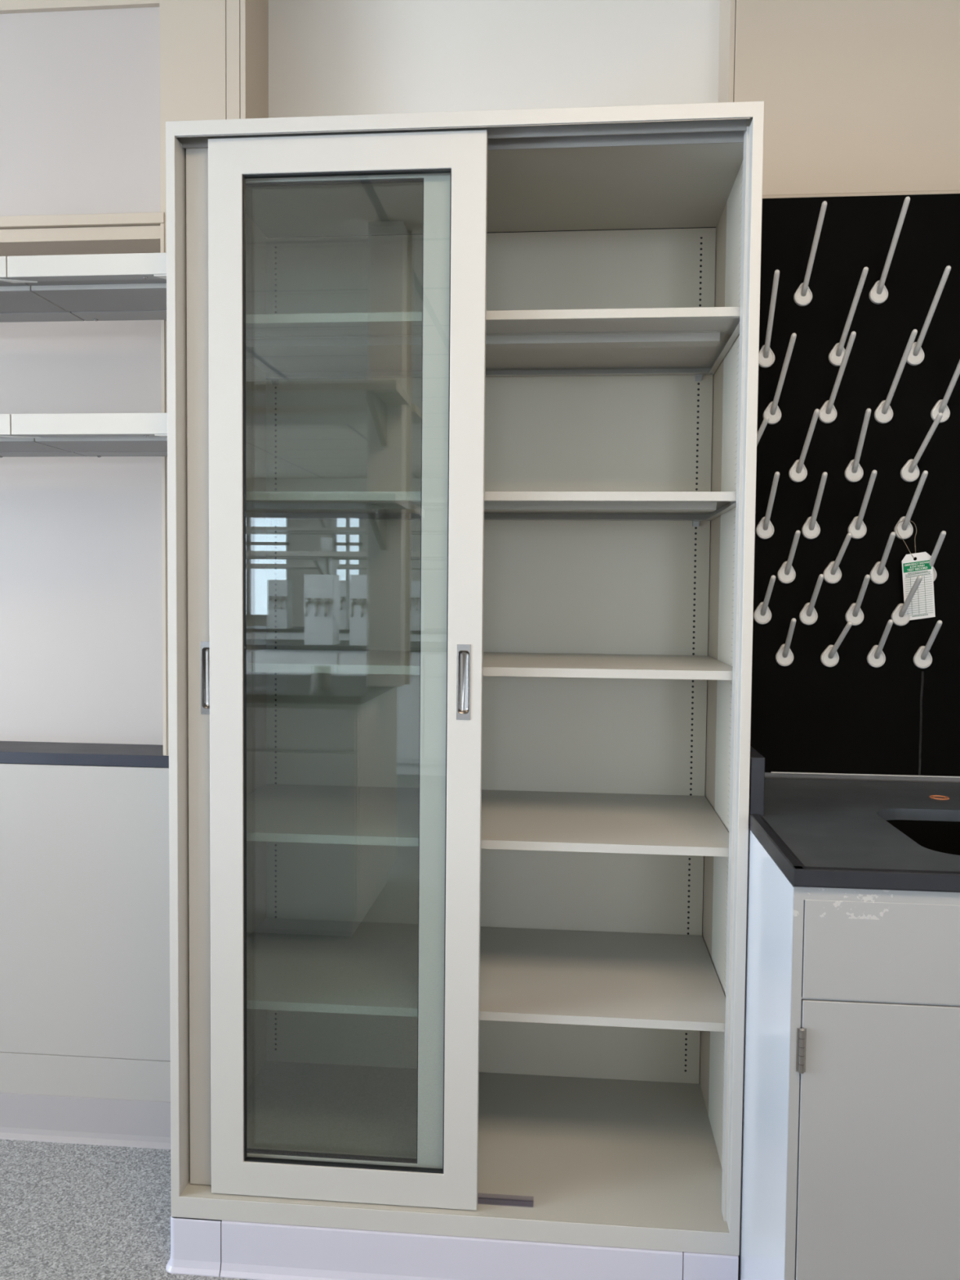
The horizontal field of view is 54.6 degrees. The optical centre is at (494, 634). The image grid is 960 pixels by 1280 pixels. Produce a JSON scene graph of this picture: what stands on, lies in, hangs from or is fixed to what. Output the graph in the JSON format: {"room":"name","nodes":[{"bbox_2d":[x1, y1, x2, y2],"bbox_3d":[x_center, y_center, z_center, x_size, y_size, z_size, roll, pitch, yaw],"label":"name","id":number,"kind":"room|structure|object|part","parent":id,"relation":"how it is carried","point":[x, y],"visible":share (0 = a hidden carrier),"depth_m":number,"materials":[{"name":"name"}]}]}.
{"room":"laboratory","nodes":[
{"label":"laboratory","id":0,"kind":"room"},
{"bbox_2d":[0,1138,252,1279],"bbox_3d":[-1.513,1.419,-2.887,7.400,0.050,10.560,1,2,5],"label":"floor","id":1,"kind":"structure","parent":0,"point":[68,1211],"depth_m":1.93,"materials":[{"name":"carpet"}]},
{"bbox_2d":[165,101,764,1279],"bbox_3d":[-0.061,0.137,1.936,1.070,2.134,0.542,1,2,5],"label":"storage cabinet","id":2,"kind":"object","parent":1,"relation":"on","point":[489,345],"visible":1,"depth_m":1.89,"materials":[{"name":"metal"}]},
{"bbox_3d":[-0.540,0.082,1.756,0.025,0.137,0.013,1,2,5],"label":"flush handle","id":3,"kind":"part","parent":2,"relation":"part of","materials":[{"name":"metal"}]},
{"bbox_3d":[-0.325,0.085,1.742,0.508,1.960,0.018,1,2,5],"label":"sliding door","id":4,"kind":"part","parent":2,"relation":"part of","materials":[{"name":"paint"}]},
{"bbox_3d":[-0.276,0.085,1.714,0.508,1.962,0.018,1,2,5],"label":"sliding door","id":5,"kind":"part","parent":2,"relation":"part of","materials":[{"name":"paint"}]},
{"bbox_3d":[-0.064,1.079,1.976,1.052,0.037,0.514,1,2,5],"label":"panel","id":6,"kind":"part","parent":2,"relation":"part of","materials":[{"name":"paint"}]},
{"bbox_3d":[-0.056,0.086,1.691,0.025,0.137,0.013,1,2,5],"label":"flush handle","id":7,"kind":"part","parent":2,"relation":"part of","materials":[{"name":"metal"}]},
{"bbox_2d":[246,918,725,1031],"bbox_3d":[-0.057,0.713,1.991,1.048,0.016,0.449,1,2,5],"label":"shelf","id":8,"kind":"object","parent":2,"relation":"attached to","point":[600,975],"depth_m":1.95,"materials":[{"name":"metal"}]},
{"bbox_2d":[246,783,728,857],"bbox_3d":[-0.054,0.385,1.977,1.048,0.016,0.449,1,2,5],"label":"shelf","id":9,"kind":"object","parent":2,"relation":"attached to","point":[679,821],"depth_m":1.92,"materials":[{"name":"metal"}]},
{"bbox_2d":[246,648,732,679],"bbox_3d":[-0.051,0.059,1.964,1.048,0.016,0.449,1,2,5],"label":"shelf","id":10,"kind":"object","parent":2,"relation":"attached to","point":[654,664],"depth_m":1.85,"materials":[{"name":"metal"}]},
{"bbox_3d":[-0.031,0.080,2.196,1.049,2.016,0.011,1,2,5],"label":"panel","id":11,"kind":"part","parent":2,"relation":"part of","materials":[{"name":"white metal"}]},
{"bbox_2d":[246,491,736,520],"bbox_3d":[-0.047,-0.266,1.950,1.048,0.016,0.449,1,2,5],"label":"shelf","id":12,"kind":"object","parent":2,"relation":"attached to","point":[277,505],"depth_m":1.88,"materials":[{"name":"metal"}]},
{"bbox_2d":[245,306,740,379],"bbox_3d":[-0.044,-0.596,1.936,1.048,0.016,0.449,1,2,5],"label":"shelf","id":13,"kind":"object","parent":2,"relation":"attached to","point":[651,343],"depth_m":1.89,"materials":[{"name":"metal"}]},
{"bbox_3d":[-0.043,-0.924,1.891,1.052,0.011,0.515,1,2,5],"label":"panel","id":14,"kind":"part","parent":2,"relation":"part of","materials":[{"name":"paint"}]},
{"bbox_3d":[0.472,0.093,1.896,0.002,2.030,0.527,1,2,5],"label":"panel","id":15,"kind":"part","parent":2,"relation":"part of","materials":[{"name":"white metal"}]},
{"bbox_2d":[737,826,959,1279],"bbox_3d":[1.141,0.790,1.621,1.389,0.879,0.709,1,2,5],"label":"base cabinet","id":16,"kind":"object","parent":1,"relation":"on","point":[851,1144],"visible":0.97,"depth_m":1.32,"materials":[{"name":"paint"}]},
{"bbox_3d":[0.450,0.782,1.685,0.002,0.875,0.698,1,2,5],"label":"panel","id":17,"kind":"part","parent":16,"relation":"part of","materials":[{"name":"paint"}]},
{"bbox_2d":[748,746,959,892],"bbox_3d":[1.148,0.413,1.597,1.400,0.374,0.690,1,2,5],"label":"countertop","id":18,"kind":"structure","parent":16,"relation":"on","point":[827,833],"depth_m":1.58,"materials":[{"name":"stone"}]},
{"bbox_2d":[885,819,959,855],"bbox_3d":[0.982,0.476,1.538,0.648,0.250,0.330,1,2,5],"label":"sink basin","id":19,"kind":"object","parent":18,"relation":"in","point":[943,836],"depth_m":1.71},
{"bbox_3d":[1.111,0.798,1.277,1.389,0.867,0.002,1,2,5],"label":"frame","id":20,"kind":"part","parent":16,"relation":"part of","materials":[{"name":"paint"}]},
{"bbox_3d":[0.727,0.831,1.319,0.584,0.614,0.018,1,2,5],"label":"door","id":21,"kind":"part","parent":16,"relation":"part of","materials":[{"name":"paint"}]},
{"bbox_3d":[1.115,0.455,1.267,1.358,0.142,0.013,1,2,5],"label":"apron panel","id":22,"kind":"part","parent":16,"relation":"part of","materials":[{"name":"paint"}]},
{"bbox_2d":[0,0,959,1102],"bbox_3d":[-1.060,-0.194,2.220,7.400,2.750,0.180,1,2,5],"label":"wall","id":23,"kind":"structure","parent":0,"point":[81,544],"depth_m":2.15,"materials":[{"name":"paint"}]},
{"bbox_2d":[0,256,84,322],"bbox_3d":[-1.403,-0.724,1.987,0.940,0.043,0.291,1,2,5],"label":"wall shelf","id":24,"kind":"object","parent":23,"relation":"attached to","point":[18,302],"visible":0.66,"depth_m":1.99,"materials":[{"name":"metal"}]},
{"bbox_3d":[-1.393,-0.728,2.101,0.940,0.036,0.061,1,2,5],"label":"mounting rail","id":25,"kind":"part","parent":24,"relation":"part of","materials":[{"name":"metal"}]},
{"bbox_2d":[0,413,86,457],"bbox_3d":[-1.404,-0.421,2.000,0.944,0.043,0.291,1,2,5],"label":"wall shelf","id":26,"kind":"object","parent":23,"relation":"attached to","point":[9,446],"visible":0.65,"depth_m":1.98,"materials":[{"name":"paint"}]},
{"bbox_3d":[-1.394,-0.425,2.114,0.944,0.036,0.061,1,2,5],"label":"mounting rail","id":27,"kind":"part","parent":26,"relation":"part of","materials":[{"name":"metal"}]},
{"bbox_2d":[0,225,160,257],"bbox_3d":[-1.394,-0.912,2.204,1.316,0.030,0.137,1,2,5],"label":"trim","id":28,"kind":"structure","parent":23,"relation":"attached to","point":[120,239],"depth_m":2.11,"materials":[{"name":"metal"}]},
{"bbox_2d":[0,212,164,229],"bbox_3d":[-1.395,-0.937,2.132,1.325,0.024,0.017,1,2,5],"label":"trim","id":29,"kind":"structure","parent":23,"relation":"attached to","point":[145,219],"depth_m":2.09,"materials":[{"name":"metal"}]},
{"bbox_2d":[0,253,166,321],"bbox_3d":[-0.769,-0.715,1.933,0.383,0.043,0.291,1,2,5],"label":"wall shelf","id":30,"kind":"object","parent":23,"relation":"attached to","point":[95,287],"visible":0.62,"depth_m":1.85,"materials":[{"name":"metal"}]},
{"bbox_3d":[-0.746,-0.719,2.047,0.355,0.036,0.061,1,2,5],"label":"mounting rail","id":31,"kind":"part","parent":30,"relation":"part of","materials":[{"name":"metal"}]},
{"bbox_2d":[0,413,167,457],"bbox_3d":[-0.770,-0.412,1.946,0.379,0.043,0.291,1,2,5],"label":"wall shelf","id":32,"kind":"object","parent":23,"relation":"attached to","point":[99,435],"visible":0.7,"depth_m":1.81,"materials":[{"name":"metal"}]},
{"bbox_3d":[-0.746,-0.417,2.059,0.351,0.036,0.061,1,2,5],"label":"mounting rail","id":33,"kind":"part","parent":32,"relation":"part of","materials":[{"name":"metal"}]},
{"bbox_2d":[0,741,168,767],"bbox_3d":[-1.315,0.280,2.242,1.499,0.027,0.146,1,2,5],"label":"countertop","id":34,"kind":"structure","parent":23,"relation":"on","point":[11,752],"depth_m":2.15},
{"bbox_2d":[0,1092,170,1149],"bbox_3d":[-2.672,1.110,2.313,4.186,0.104,0.014,1,2,5],"label":"baseboard","id":35,"kind":"structure","parent":23,"relation":"attached to","point":[135,1123],"depth_m":2.17,"materials":[{"name":"plastic"}]},
{"bbox_2d":[160,223,166,755],"bbox_3d":[-0.746,-0.320,2.096,0.008,1.192,0.002,1,2,5],"label":"trim","id":36,"kind":"structure","parent":23,"relation":"attached to","point":[162,225],"depth_m":2.10,"materials":[{"name":"metal"}]},
{"bbox_2d":[750,193,959,777],"bbox_3d":[0.928,-0.300,1.871,0.883,1.206,0.162,1,2,5],"label":"drying rack","id":37,"kind":"object","parent":23,"relation":"attached to","point":[858,432],"visible":0.94,"depth_m":1.95,"materials":[{"name":"plastic"}]},
{"bbox_2d":[896,520,935,620],"bbox_3d":[0.877,-0.132,1.928,0.086,0.209,0.028,1,2,5],"label":"tag","id":38,"kind":"object","parent":37,"relation":"hanging from","point":[922,606],"visible":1,"depth_m":1.93,"materials":[{"name":"paper"}]},
{"bbox_2d":[762,190,959,198],"bbox_3d":[1.562,-0.906,1.880,2.138,0.010,0.014,1,2,5],"label":"trim","id":39,"kind":"structure","parent":23,"relation":"attached to","point":[955,191],"depth_m":1.94,"materials":[{"name":"metal"}]},
{"bbox_2d":[268,0,719,117],"bbox_3d":[-0.018,-0.183,2.209,1.055,2.750,0.027,1,2,5],"label":"wall","id":40,"kind":"structure","parent":0,"point":[326,57],"depth_m":2.15,"materials":[{"name":"paint"}]}
]}

